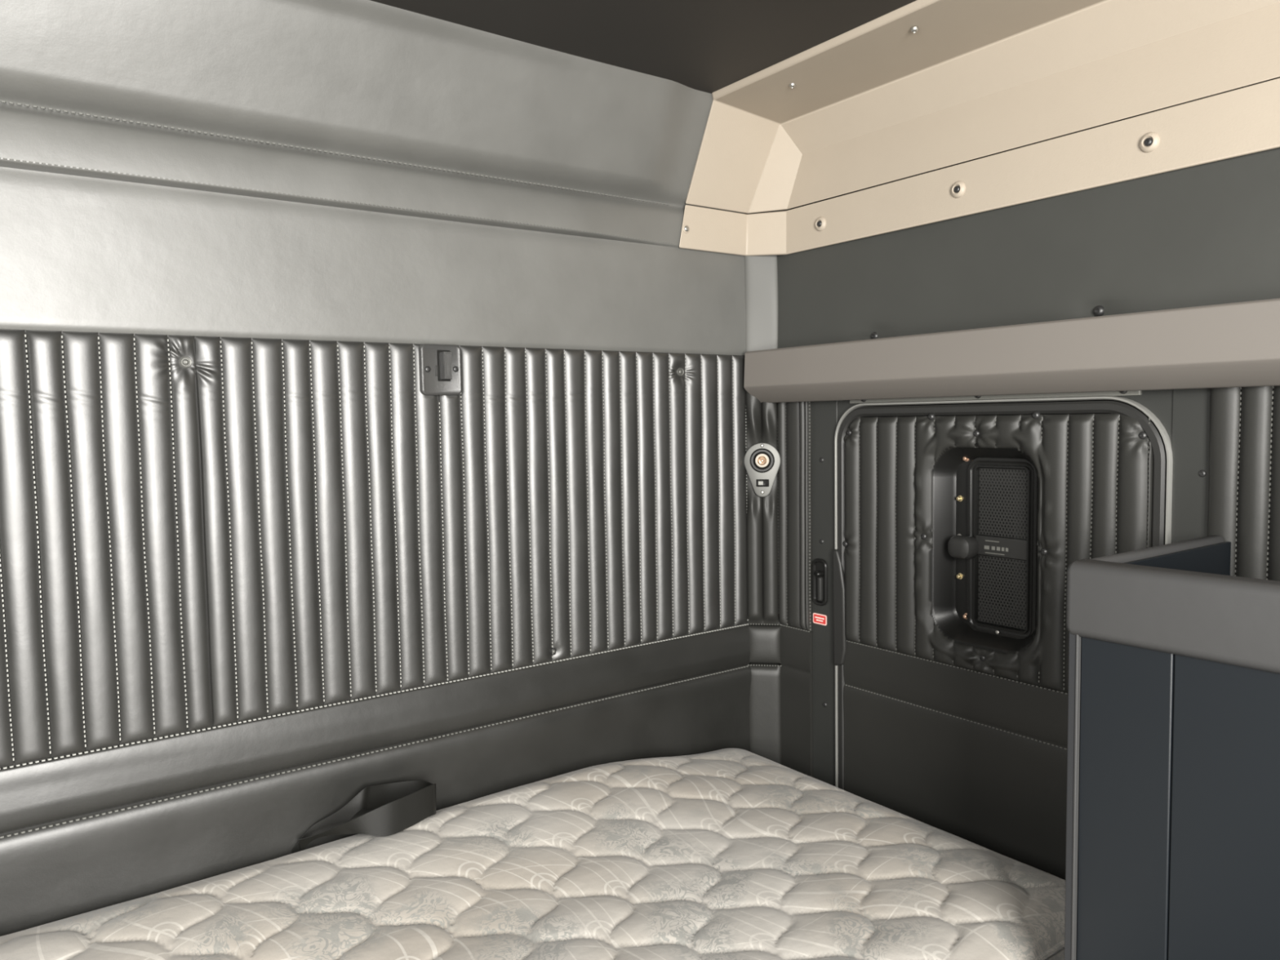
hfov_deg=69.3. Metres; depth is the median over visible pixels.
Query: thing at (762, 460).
reading lamp
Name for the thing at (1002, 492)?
grille
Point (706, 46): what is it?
ceiling
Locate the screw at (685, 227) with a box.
[682,224,688,233]
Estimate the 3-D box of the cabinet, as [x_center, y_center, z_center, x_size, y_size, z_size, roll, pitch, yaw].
[1.038,0.729,0.933,0.416,1.228,1.057,-4,5,-36]
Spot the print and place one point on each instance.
(817, 619)
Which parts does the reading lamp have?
bulb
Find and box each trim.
[679,0,1279,256]
[744,255,782,764]
[771,76,1279,416]
[811,388,1209,786]
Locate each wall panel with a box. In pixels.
[0,328,748,769]
[0,624,751,936]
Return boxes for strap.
[291,780,435,853]
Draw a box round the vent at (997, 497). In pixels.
[955,457,1037,639]
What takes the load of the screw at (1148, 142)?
on the trim at (919, 86)
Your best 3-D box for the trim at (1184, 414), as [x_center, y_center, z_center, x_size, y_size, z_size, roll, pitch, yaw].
[0.685,0.531,1.860,0.081,1.511,0.855,-4,5,-36]
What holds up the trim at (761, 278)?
attached to the wall at (357, 171)
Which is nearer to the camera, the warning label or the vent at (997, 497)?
the vent at (997, 497)
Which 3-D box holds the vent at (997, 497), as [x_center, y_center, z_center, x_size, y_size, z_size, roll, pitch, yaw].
[0.697,0.125,1.811,0.017,0.364,0.179,-4,5,-36]
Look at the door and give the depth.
1.82 m
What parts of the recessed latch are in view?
knob, lever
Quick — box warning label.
[813,613,826,625]
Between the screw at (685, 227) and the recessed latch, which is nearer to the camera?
the screw at (685, 227)
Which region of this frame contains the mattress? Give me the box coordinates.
[0,747,1065,959]
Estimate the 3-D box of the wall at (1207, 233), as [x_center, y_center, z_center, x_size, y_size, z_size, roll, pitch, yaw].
[0.983,-0.354,1.367,0.082,0.326,2.127,-4,5,-36]
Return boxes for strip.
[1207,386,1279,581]
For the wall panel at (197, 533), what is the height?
0.654 m
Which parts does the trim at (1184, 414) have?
door head plate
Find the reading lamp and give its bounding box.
[744,442,780,497]
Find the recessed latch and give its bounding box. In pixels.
[812,558,827,605]
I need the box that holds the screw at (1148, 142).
[1138,132,1159,152]
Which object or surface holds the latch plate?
attached to the wall panel at (197, 533)
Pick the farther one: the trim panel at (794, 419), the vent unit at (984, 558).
the trim panel at (794, 419)
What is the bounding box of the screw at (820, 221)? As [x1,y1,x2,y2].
[814,216,826,231]
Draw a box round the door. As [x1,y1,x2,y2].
[832,395,1173,879]
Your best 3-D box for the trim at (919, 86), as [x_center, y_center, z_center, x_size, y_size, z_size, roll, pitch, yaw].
[0.811,-0.639,1.300,0.274,0.324,2.112,-4,5,-36]
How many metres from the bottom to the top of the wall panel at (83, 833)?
0.728 m
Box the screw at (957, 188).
[951,181,965,198]
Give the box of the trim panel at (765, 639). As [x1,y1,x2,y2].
[748,623,781,663]
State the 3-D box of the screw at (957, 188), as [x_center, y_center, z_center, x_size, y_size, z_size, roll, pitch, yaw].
[0.609,-0.558,1.776,0.009,0.032,0.032,-4,5,-36]
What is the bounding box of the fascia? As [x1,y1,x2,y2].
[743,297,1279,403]
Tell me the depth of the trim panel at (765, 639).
2.25 m
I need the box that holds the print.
[814,616,824,622]
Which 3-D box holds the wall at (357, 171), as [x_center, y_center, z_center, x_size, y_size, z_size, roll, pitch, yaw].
[-0.586,0.262,1.629,2.542,2.120,0.237,-4,5,-36]
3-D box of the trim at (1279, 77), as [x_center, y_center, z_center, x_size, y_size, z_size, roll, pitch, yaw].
[1.014,0.246,1.497,0.052,2.117,2.379,-4,5,-36]
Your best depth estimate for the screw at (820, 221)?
2.06 m
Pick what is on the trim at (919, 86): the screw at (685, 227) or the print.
the screw at (685, 227)
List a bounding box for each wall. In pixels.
[0,0,771,355]
[777,147,1279,348]
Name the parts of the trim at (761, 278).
post, post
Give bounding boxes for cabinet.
[1064,534,1279,959]
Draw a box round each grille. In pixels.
[977,555,1026,629]
[978,468,1027,538]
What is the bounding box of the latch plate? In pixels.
[417,343,461,395]
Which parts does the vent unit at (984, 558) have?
knob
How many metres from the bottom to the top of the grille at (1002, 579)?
0.133 m
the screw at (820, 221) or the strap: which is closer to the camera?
the strap
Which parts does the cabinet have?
panel, padded rail, padded rail, panel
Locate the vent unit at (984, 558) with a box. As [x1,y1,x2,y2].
[929,443,1040,654]
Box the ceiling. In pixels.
[370,0,916,93]
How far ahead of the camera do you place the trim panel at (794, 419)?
2.19 m
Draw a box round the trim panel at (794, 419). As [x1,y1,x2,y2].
[777,401,813,777]
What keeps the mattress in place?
on the bunk base

